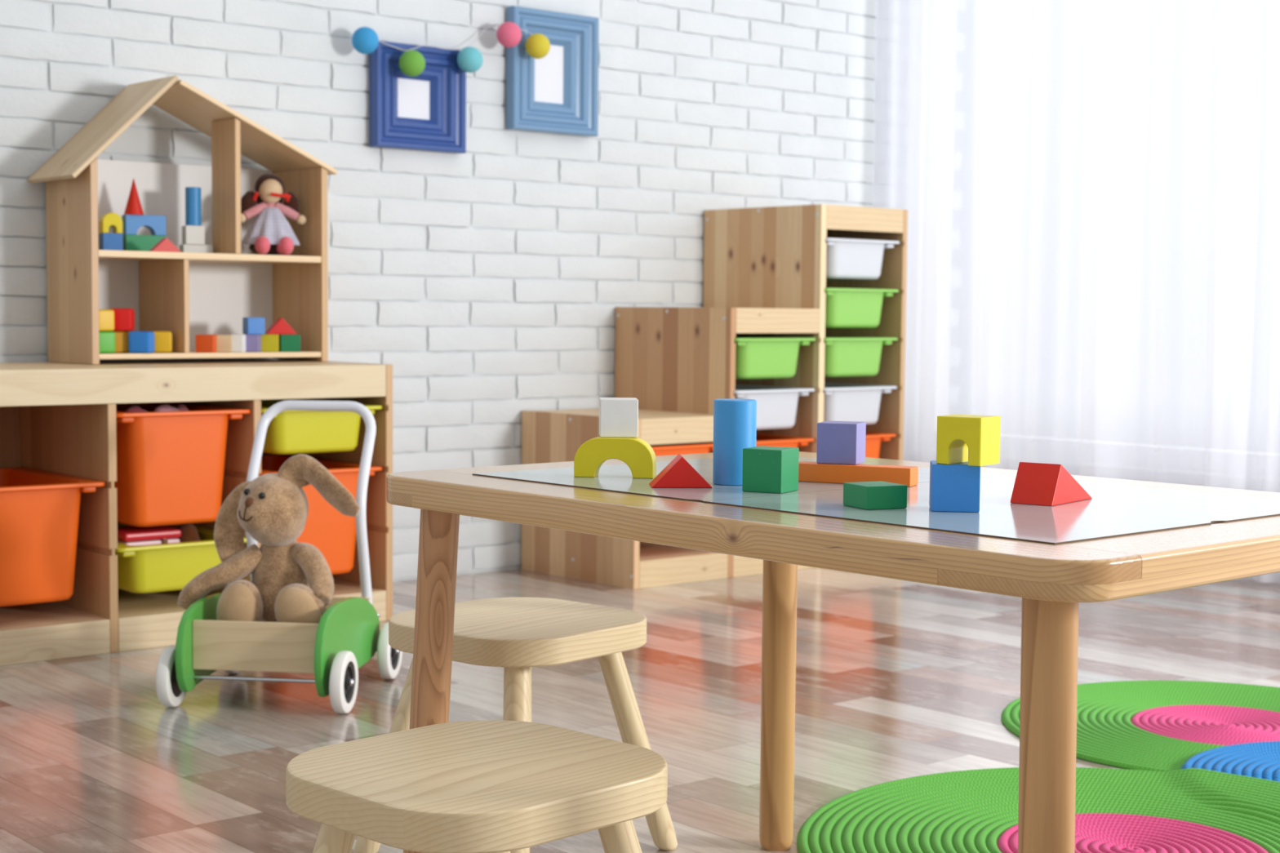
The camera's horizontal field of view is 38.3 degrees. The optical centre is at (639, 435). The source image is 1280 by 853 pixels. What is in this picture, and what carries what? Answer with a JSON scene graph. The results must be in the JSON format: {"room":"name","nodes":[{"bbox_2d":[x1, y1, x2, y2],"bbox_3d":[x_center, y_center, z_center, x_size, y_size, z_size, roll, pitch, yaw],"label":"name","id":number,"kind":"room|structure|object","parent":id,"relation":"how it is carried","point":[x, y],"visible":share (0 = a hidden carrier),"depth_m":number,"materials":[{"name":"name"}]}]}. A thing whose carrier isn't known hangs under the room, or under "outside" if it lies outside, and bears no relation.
{"room":"children's room","nodes":[
{"label":"children's room","id":0,"kind":"room"},
{"bbox_2d":[0,0,875,581],"bbox_3d":[-0.968,-0.983,4.064,5.094,2.700,0.131,-3,5,-41],"label":"wall","id":1,"kind":"structure","parent":0,"point":[491,278],"depth_m":4.52,"materials":[{"name":"white brick"}]},
{"bbox_2d":[369,40,466,153],"bbox_3d":[-0.521,-0.795,4.353,0.255,0.243,0.030,-3,5,-41],"label":"picture frame","id":2,"kind":"object","parent":1,"relation":"attached to","point":[426,111],"visible":0.88,"depth_m":4.36,"materials":[{"name":"blue paint"}]},
{"bbox_2d":[397,77,429,119],"bbox_3d":[-0.535,-0.794,4.358,0.099,0.099,0.003,-3,5,-41],"label":"picture","id":3,"kind":"object","parent":2,"relation":"attached to","point":[413,93],"depth_m":4.36,"materials":[{"name":"white paper"}]},
{"bbox_2d":[351,21,550,76],"bbox_3d":[-0.443,-0.914,4.359,0.553,0.156,0.080,-3,5,-41],"label":"garland","id":4,"kind":"object","parent":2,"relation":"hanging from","point":[365,40],"visible":1,"depth_m":4.36,"materials":[{"name":"multicoloured fabric"}]},
{"bbox_2d":[506,5,599,137],"bbox_3d":[-0.215,-0.905,4.608,0.271,0.298,0.030,-3,5,-41],"label":"picture frame","id":5,"kind":"object","parent":1,"relation":"attached to","point":[557,92],"visible":0.94,"depth_m":4.62,"materials":[{"name":"blue paint"}]},
{"bbox_2d":[534,44,563,103],"bbox_3d":[-0.229,-0.904,4.614,0.100,0.152,0.003,-3,5,-41],"label":"picture","id":6,"kind":"object","parent":5,"relation":"attached to","point":[548,69],"depth_m":4.62,"materials":[{"name":"white paper"}]},
{"bbox_2d":[0,567,1279,852],"bbox_3d":[0.496,0.548,1.989,6.500,0.050,5.500,-3,5,-41],"label":"floor","id":7,"kind":"structure","parent":0,"point":[896,679],"depth_m":3.05,"materials":[{"name":"laminate"}]},
{"bbox_2d":[0,359,392,666],"bbox_3d":[-1.011,0.125,3.718,0.928,0.535,0.438,-3,5,-40],"label":"storage shelf","id":8,"kind":"object","parent":7,"relation":"on","point":[55,417],"visible":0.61,"depth_m":3.56,"materials":[{"name":"brown wood"}]},
{"bbox_2d":[0,466,104,606],"bbox_3d":[-1.236,0.192,3.518,0.285,0.222,0.410,-3,5,-40],"label":"storage bin","id":9,"kind":"object","parent":8,"relation":"in","point":[39,509],"visible":1,"depth_m":3.39,"materials":[{"name":"orange plastic"}]},
{"bbox_2d":[115,522,246,593],"bbox_3d":[-1.004,0.244,3.717,0.285,0.095,0.410,-3,5,-40],"label":"storage bin","id":10,"kind":"object","parent":8,"relation":"in","point":[143,569],"visible":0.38,"depth_m":3.55,"materials":[{"name":"yellow plastic"}]},
{"bbox_2d":[117,525,181,546],"bbox_3d":[-0.980,0.237,3.629,0.119,0.108,0.117,-3,5,-40],"label":"books","id":11,"kind":"object","parent":10,"relation":"in","point":[134,535],"visible":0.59,"depth_m":3.59,"materials":[{"name":"red paper"}]},
{"bbox_2d":[177,523,200,542],"bbox_3d":[-0.905,0.231,3.687,0.058,0.109,0.058,-1,4,-19],"label":"bear","id":12,"kind":"object","parent":10,"relation":"in","point":[189,533],"visible":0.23,"depth_m":3.67},
{"bbox_2d":[26,75,337,364],"bbox_3d":[-0.952,-0.445,3.878,0.600,0.582,0.221,-3,5,-41],"label":"shelf","id":13,"kind":"object","parent":8,"relation":"on","point":[186,295],"visible":0.94,"depth_m":3.88,"materials":[{"name":"brown wood"}]},
{"bbox_2d":[99,331,115,353],"bbox_3d":[-1.075,-0.186,3.693,0.040,0.044,0.042,-2,5,-38],"label":"block","id":14,"kind":"object","parent":13,"relation":"on","point":[107,339],"visible":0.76,"depth_m":3.68,"materials":[{"name":"paint"}]},
{"bbox_2d":[98,309,114,331],"bbox_3d":[-1.076,-0.230,3.689,0.038,0.044,0.042,-3,5,-41],"label":"block","id":15,"kind":"object","parent":14,"relation":"on","point":[106,317],"visible":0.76,"depth_m":3.67,"materials":[{"name":"paint"}]},
{"bbox_2d":[98,232,122,250],"bbox_3d":[-1.086,-0.395,3.787,0.040,0.038,0.040,-2,4,-28],"label":"block","id":16,"kind":"object","parent":13,"relation":"on","point":[107,241],"visible":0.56,"depth_m":3.77,"materials":[{"name":"paint"}]},
{"bbox_2d":[98,213,122,233],"bbox_3d":[-1.086,-0.435,3.785,0.040,0.041,0.040,-2,4,-28],"label":"block","id":17,"kind":"object","parent":16,"relation":"on","point":[114,220],"visible":1,"depth_m":3.77,"materials":[{"name":"paint"}]},
{"bbox_2d":[113,331,129,352],"bbox_3d":[-1.058,-0.189,3.743,0.043,0.044,0.043,-1,4,-26],"label":"block","id":18,"kind":"object","parent":13,"relation":"on","point":[121,337],"visible":0.69,"depth_m":3.72,"materials":[{"name":"paint"}]},
{"bbox_2d":[109,308,134,331],"bbox_3d":[-1.049,-0.234,3.735,0.046,0.046,0.046,0,4,-6],"label":"block","id":19,"kind":"object","parent":18,"relation":"on","point":[124,318],"visible":0.86,"depth_m":3.71,"materials":[{"name":"paint"}]},
{"bbox_2d":[128,331,155,353],"bbox_3d":[-1.009,-0.188,3.737,0.044,0.044,0.044,1,4,2],"label":"block","id":20,"kind":"object","parent":13,"relation":"on","point":[139,342],"visible":1,"depth_m":3.72,"materials":[{"name":"paint"}]},
{"bbox_2d":[122,234,165,251],"bbox_3d":[-1.034,-0.398,3.846,0.083,0.037,0.035,-2,4,-29],"label":"block","id":21,"kind":"object","parent":13,"relation":"on","point":[130,242],"visible":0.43,"depth_m":3.83,"materials":[{"name":"paint"}]},
{"bbox_2d":[121,214,165,235],"bbox_3d":[-1.033,-0.437,3.843,0.083,0.041,0.035,-2,4,-29],"label":"block","id":22,"kind":"object","parent":21,"relation":"on","point":[156,224],"visible":0.98,"depth_m":3.83,"materials":[{"name":"paint"}]},
{"bbox_2d":[124,178,143,214],"bbox_3d":[-1.050,-0.494,3.825,0.041,0.074,0.041,-3,5,-41],"label":"block","id":23,"kind":"object","parent":22,"relation":"on","point":[133,206],"visible":1,"depth_m":3.81,"materials":[{"name":"paint"}]},
{"bbox_2d":[153,330,172,352],"bbox_3d":[-0.982,-0.191,3.788,0.042,0.044,0.042,0,4,-12],"label":"block","id":24,"kind":"object","parent":13,"relation":"on","point":[163,340],"visible":0.77,"depth_m":3.77,"materials":[{"name":"paint"}]},
{"bbox_2d":[148,237,181,252],"bbox_3d":[-0.969,-0.388,3.761,0.061,0.028,0.030,-2,4,-29],"label":"block","id":25,"kind":"object","parent":13,"relation":"on","point":[165,244],"visible":0.9,"depth_m":3.75,"materials":[{"name":"paint"}]},
{"bbox_2d":[178,244,213,253],"bbox_3d":[-0.936,-0.391,3.887,0.062,0.019,0.035,-2,4,-29],"label":"block","id":26,"kind":"object","parent":13,"relation":"on","point":[183,247],"visible":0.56,"depth_m":3.87,"materials":[{"name":"paint"}]},
{"bbox_2d":[182,225,204,244],"bbox_3d":[-0.939,-0.420,3.879,0.040,0.039,0.034,-2,4,-29],"label":"block","id":27,"kind":"object","parent":26,"relation":"on","point":[191,234],"visible":1,"depth_m":3.87,"materials":[{"name":"paint"}]},
{"bbox_2d":[185,186,201,225],"bbox_3d":[-0.939,-0.480,3.875,0.032,0.080,0.032,-3,5,-41],"label":"block","id":28,"kind":"object","parent":27,"relation":"on","point":[193,194],"visible":1,"depth_m":3.86,"materials":[{"name":"paint"}]},
{"bbox_2d":[195,334,216,352],"bbox_3d":[-0.904,-0.191,3.850,0.037,0.037,0.037,1,4,2],"label":"block","id":29,"kind":"object","parent":13,"relation":"on","point":[204,343],"visible":1,"depth_m":3.83,"materials":[{"name":"paint"}]},
{"bbox_2d":[216,334,231,352],"bbox_3d":[-0.875,-0.192,3.875,0.034,0.036,0.030,0,4,-6],"label":"block","id":30,"kind":"object","parent":13,"relation":"on","point":[224,342],"visible":1,"depth_m":3.86,"materials":[{"name":"brown wood"}]},
{"bbox_2d":[231,334,245,351],"bbox_3d":[-0.848,-0.194,3.898,0.026,0.037,0.036,1,4,2],"label":"block","id":31,"kind":"object","parent":13,"relation":"on","point":[238,341],"visible":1,"depth_m":3.88,"materials":[{"name":"paint"}]},
{"bbox_2d":[244,333,261,351],"bbox_3d":[-0.827,-0.196,3.927,0.035,0.037,0.036,1,4,1],"label":"block","id":32,"kind":"object","parent":13,"relation":"on","point":[253,342],"visible":0.89,"depth_m":3.91,"materials":[{"name":"paint"}]},
{"bbox_2d":[242,317,265,334],"bbox_3d":[-0.824,-0.233,3.934,0.038,0.036,0.038,-2,4,-29],"label":"block","id":33,"kind":"object","parent":32,"relation":"on","point":[251,326],"visible":1,"depth_m":3.92,"materials":[{"name":"paint"}]},
{"bbox_2d":[261,333,279,351],"bbox_3d":[-0.795,-0.198,3.965,0.038,0.037,0.036,0,4,-6],"label":"block","id":34,"kind":"object","parent":13,"relation":"on","point":[269,343],"visible":0.94,"depth_m":3.95,"materials":[{"name":"paint"}]},
{"bbox_2d":[240,173,306,255],"bbox_3d":[-0.789,-0.474,3.963,0.119,0.177,0.122,3,4,30],"label":"doll","id":35,"kind":"object","parent":13,"relation":"on","point":[270,233],"visible":0.99,"depth_m":3.95,"materials":[{"name":"fabric"}]},
{"bbox_2d":[280,334,300,351],"bbox_3d":[-0.755,-0.199,3.983,0.042,0.037,0.036,-1,4,-15],"label":"block","id":36,"kind":"object","parent":13,"relation":"on","point":[288,343],"visible":1,"depth_m":3.97,"materials":[{"name":"paint"}]},
{"bbox_2d":[265,317,297,334],"bbox_3d":[-0.774,-0.235,3.972,0.067,0.035,0.034,-1,4,-23],"label":"block","id":37,"kind":"object","parent":36,"relation":"on","point":[280,326],"visible":0.88,"depth_m":3.96,"materials":[{"name":"paint"}]},
{"bbox_2d":[114,402,250,526],"bbox_3d":[-1.003,0.054,3.704,0.285,0.222,0.410,-3,5,-40],"label":"storage bin","id":38,"kind":"object","parent":8,"relation":"in","point":[171,464],"visible":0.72,"depth_m":3.55,"materials":[{"name":"orange plastic"}]},
{"bbox_2d":[124,405,147,412],"bbox_3d":[-0.981,0.053,3.585,0.058,0.221,0.060,-1,4,-19],"label":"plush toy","id":39,"kind":"object","parent":38,"relation":"in","point":[133,408],"visible":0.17,"depth_m":3.56,"materials":[{"name":"pink fabric"}]},
{"bbox_2d":[152,404,179,412],"bbox_3d":[-0.938,0.050,3.646,0.065,0.222,0.065,-1,4,-20],"label":"plush toy","id":40,"kind":"object","parent":38,"relation":"in","point":[163,407],"visible":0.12,"depth_m":3.62,"materials":[{"name":"pink fabric"}]},
{"bbox_2d":[176,403,189,411],"bbox_3d":[-0.918,0.046,3.701,0.045,0.221,0.042,-3,5,-41],"label":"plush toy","id":41,"kind":"object","parent":38,"relation":"in","point":[181,407],"visible":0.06,"depth_m":3.69,"materials":[{"name":"pink fabric"}]},
{"bbox_2d":[258,454,382,574],"bbox_3d":[-0.771,0.170,3.907,0.285,0.222,0.410,-3,5,-40],"label":"storage bin","id":42,"kind":"object","parent":8,"relation":"in","point":[331,531],"visible":0.35,"depth_m":3.79,"materials":[{"name":"orange plastic"}]},
{"bbox_2d":[261,398,382,454],"bbox_3d":[-0.770,-0.020,3.894,0.285,0.095,0.410,-3,5,-40],"label":"storage bin","id":43,"kind":"object","parent":8,"relation":"in","point":[290,432],"visible":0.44,"depth_m":3.74,"materials":[{"name":"yellow plastic"}]},
{"bbox_2d":[155,400,402,714],"bbox_3d":[-0.598,0.194,3.119,0.321,0.486,0.396,1,4,7],"label":"wagon","id":44,"kind":"object","parent":7,"relation":"on","point":[347,636],"visible":0.82,"depth_m":2.99,"materials":[{"name":"green paint"}]},
{"bbox_2d":[177,453,359,623],"bbox_3d":[-0.612,0.194,3.079,0.310,0.328,0.161,1,4,7],"label":"rabbit","id":45,"kind":"object","parent":44,"relation":"on","point":[292,581],"visible":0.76,"depth_m":3.04},
{"bbox_2d":[285,720,667,852],"bbox_3d":[-0.132,0.407,1.502,0.276,0.286,0.290,4,5,44],"label":"stool","id":46,"kind":"object","parent":7,"relation":"on","point":[484,786],"visible":1,"depth_m":1.44,"materials":[{"name":"brown wood"}]},
{"bbox_2d":[354,597,677,852],"bbox_3d":[-0.146,0.359,2.207,0.276,0.286,0.290,4,5,40],"label":"stool","id":47,"kind":"object","parent":7,"relation":"on","point":[517,635],"visible":0.7,"depth_m":2.16,"materials":[{"name":"brown wood"}]},
{"bbox_2d":[520,204,907,589],"bbox_3d":[0.204,-0.129,4.758,0.943,0.924,0.437,-3,5,-41],"label":"storage shelf","id":48,"kind":"object","parent":7,"relation":"on","point":[765,268],"visible":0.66,"depth_m":4.68,"materials":[{"name":"brown wood"}]},
{"bbox_2d":[649,441,713,456],"bbox_3d":[-0.025,0.129,4.563,0.285,0.232,0.410,-3,5,-41],"label":"storage bin","id":49,"kind":"object","parent":48,"relation":"in","point":[692,447],"visible":0.19,"depth_m":4.42,"materials":[{"name":"orange plastic"}]},
{"bbox_2d":[733,384,814,430],"bbox_3d":[0.209,-0.074,4.750,0.285,0.102,0.410,-3,5,-41],"label":"storage bin","id":50,"kind":"object","parent":48,"relation":"in","point":[776,406],"visible":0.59,"depth_m":4.62,"materials":[{"name":"white plastic"}]},
{"bbox_2d":[733,336,815,378],"bbox_3d":[0.210,-0.202,4.741,0.285,0.102,0.410,-3,5,-41],"label":"storage bin","id":51,"kind":"object","parent":48,"relation":"in","point":[756,357],"visible":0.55,"depth_m":4.59,"materials":[{"name":"green plastic"}]},
{"bbox_2d":[735,341,799,378],"bbox_3d":[0.210,-0.199,4.742,0.212,0.096,0.382,-3,5,-41],"label":"tub","id":52,"kind":"object","parent":51,"relation":"in","point":[753,359],"depth_m":4.59,"materials":[{"name":"green plastic"}]},
{"bbox_2d":[755,433,813,447],"bbox_3d":[0.207,0.114,4.763,0.285,0.225,0.410,-3,5,-41],"label":"storage bin","id":53,"kind":"object","parent":48,"relation":"in","point":[767,440],"visible":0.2,"depth_m":4.67,"materials":[{"name":"orange plastic"}]},
{"bbox_2d":[755,437,798,447],"bbox_3d":[0.207,0.117,4.763,0.212,0.219,0.382,-3,5,-41],"label":"tub","id":54,"kind":"object","parent":53,"relation":"in","point":[767,442],"depth_m":4.63,"materials":[{"name":"orange plastic"}]},
{"bbox_2d":[822,382,897,424],"bbox_3d":[0.445,-0.086,4.953,0.285,0.102,0.410,-3,5,-41],"label":"storage bin","id":55,"kind":"object","parent":48,"relation":"in","point":[859,402],"visible":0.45,"depth_m":4.81,"materials":[{"name":"white plastic"}]},
{"bbox_2d":[823,336,897,377],"bbox_3d":[0.447,-0.213,4.944,0.285,0.102,0.410,-3,5,-41],"label":"storage bin","id":56,"kind":"object","parent":48,"relation":"in","point":[844,356],"visible":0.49,"depth_m":4.79,"materials":[{"name":"green plastic"}]},
{"bbox_2d":[824,288,898,328],"bbox_3d":[0.448,-0.340,4.936,0.285,0.102,0.410,-3,5,-41],"label":"storage bin","id":57,"kind":"object","parent":48,"relation":"in","point":[845,308],"visible":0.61,"depth_m":4.78,"materials":[{"name":"green plastic"}]},
{"bbox_2d":[825,237,899,279],"bbox_3d":[0.449,-0.467,4.927,0.285,0.102,0.410,-3,5,-41],"label":"storage bin","id":58,"kind":"object","parent":48,"relation":"in","point":[846,259],"visible":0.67,"depth_m":4.77,"materials":[{"name":"white plastic"}]},
{"bbox_2d":[865,431,896,457],"bbox_3d":[0.444,0.103,4.966,0.285,0.225,0.410,-3,5,-41],"label":"storage bin","id":59,"kind":"object","parent":48,"relation":"in","point":[873,442],"visible":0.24,"depth_m":4.86,"materials":[{"name":"orange plastic"}]},
{"bbox_2d":[865,437,880,457],"bbox_3d":[0.444,0.106,4.966,0.212,0.219,0.382,-3,5,-41],"label":"tub","id":60,"kind":"object","parent":59,"relation":"in","point":[872,444],"depth_m":4.86,"materials":[{"name":"orange plastic"}]},
{"bbox_2d":[386,451,1279,852],"bbox_3d":[0.232,0.292,1.811,0.597,0.481,0.876,-3,5,-42],"label":"table","id":61,"kind":"object","parent":7,"relation":"on","point":[1133,538],"visible":0.77,"depth_m":1.56,"materials":[{"name":"brown wood"}]},
{"bbox_2d":[573,436,656,478],"bbox_3d":[-0.025,0.023,1.891,0.082,0.040,0.026,1,4,8],"label":"block","id":62,"kind":"object","parent":61,"relation":"on","point":[636,453],"visible":0.99,"depth_m":1.88,"materials":[{"name":"paint"}]},
{"bbox_2d":[599,397,638,437],"bbox_3d":[-0.022,-0.018,1.904,0.039,0.039,0.039,0,4,-3],"label":"block","id":63,"kind":"object","parent":62,"relation":"on","point":[618,416],"visible":1,"depth_m":1.89,"materials":[{"name":"paint"}]},
{"bbox_2d":[648,453,712,488],"bbox_3d":[0.040,0.035,1.798,0.059,0.030,0.040,0,4,-3],"label":"block","id":64,"kind":"object","parent":61,"relation":"on","point":[678,473],"visible":1,"depth_m":1.78,"materials":[{"name":"paint"}]},
{"bbox_2d":[712,398,756,485],"bbox_3d":[0.094,0.007,1.824,0.042,0.084,0.042,3,5,32],"label":"block","id":65,"kind":"object","parent":61,"relation":"on","point":[735,420],"visible":0.89,"depth_m":1.80,"materials":[{"name":"paint"}]},
{"bbox_2d":[742,445,799,493],"bbox_3d":[0.124,0.033,1.758,0.041,0.041,0.041,3,4,28],"label":"block","id":66,"kind":"object","parent":61,"relation":"on","point":[766,469],"visible":1,"depth_m":1.74,"materials":[{"name":"paint"}]},
{"bbox_2d":[798,461,918,487],"bbox_3d":[0.215,0.039,1.847,0.123,0.018,0.027,2,4,26],"label":"block","id":67,"kind":"object","parent":61,"relation":"on","point":[808,471],"visible":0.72,"depth_m":1.83,"materials":[{"name":"paint"}]},
{"bbox_2d":[816,420,866,464],"bbox_3d":[0.203,0.007,1.864,0.041,0.041,0.041,2,4,20],"label":"block","id":68,"kind":"object","parent":67,"relation":"on","point":[838,442],"visible":1,"depth_m":1.85,"materials":[{"name":"paint"}]},
{"bbox_2d":[843,480,906,510],"bbox_3d":[0.206,0.053,1.621,0.041,0.020,0.041,-1,4,-25],"label":"block","id":69,"kind":"object","parent":61,"relation":"on","point":[868,495],"visible":1,"depth_m":1.60,"materials":[{"name":"paint"}]},
{"bbox_2d":[928,460,980,512],"bbox_3d":[0.273,0.044,1.603,0.041,0.041,0.041,1,4,6],"label":"block","id":70,"kind":"object","parent":61,"relation":"on","point":[953,487],"visible":0.87,"depth_m":1.58,"materials":[{"name":"paint"}]},
{"bbox_2d":[936,413,1000,466],"bbox_3d":[0.283,0.004,1.590,0.041,0.041,0.041,3,5,35],"label":"block","id":71,"kind":"object","parent":70,"relation":"on","point":[975,439],"visible":1,"depth_m":1.58,"materials":[{"name":"paint"}]},
{"bbox_2d":[1010,462,1092,506],"bbox_3d":[0.377,0.042,1.687,0.041,0.036,0.090,3,5,37],"label":"block","id":72,"kind":"object","parent":61,"relation":"on","point":[1035,483],"visible":1,"depth_m":1.66,"materials":[{"name":"paint"}]},
{"bbox_2d":[796,767,1279,852],"bbox_3d":[0.597,0.498,2.228,0.812,0.018,0.812,3,5,37],"label":"round rug","id":73,"kind":"object","parent":7,"relation":"on","point":[1189,810],"visible":0.89,"depth_m":2.37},
{"bbox_2d":[1000,680,1279,772],"bbox_3d":[0.929,0.460,2.913,0.704,0.008,0.704,0,4,-9],"label":"round rug","id":74,"kind":"object","parent":7,"relation":"on","point":[1148,726],"visible":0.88,"depth_m":2.94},
{"bbox_2d":[1181,741,1279,782],"bbox_3d":[0.995,0.482,2.526,0.488,0.017,0.488,1,4,9],"label":"round rug","id":75,"kind":"object","parent":7,"relation":"on","point":[1260,760],"visible":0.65,"depth_m":2.64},
{"bbox_3d":[2.201,-2.195,3.503,0.024,0.023,4.680,-3,5,-41],"label":"curtain rod","id":76,"kind":"object","parent":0,"visible":0},
{"bbox_2d":[873,0,1279,582],"bbox_3d":[2.163,-0.887,3.622,0.107,2.600,4.572,-3,5,-41],"label":"sheer curtain","id":77,"kind":"object","parent":76,"relation":"hanging from","point":[1089,190],"visible":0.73,"depth_m":4.75,"materials":[{"name":"white fabric"}]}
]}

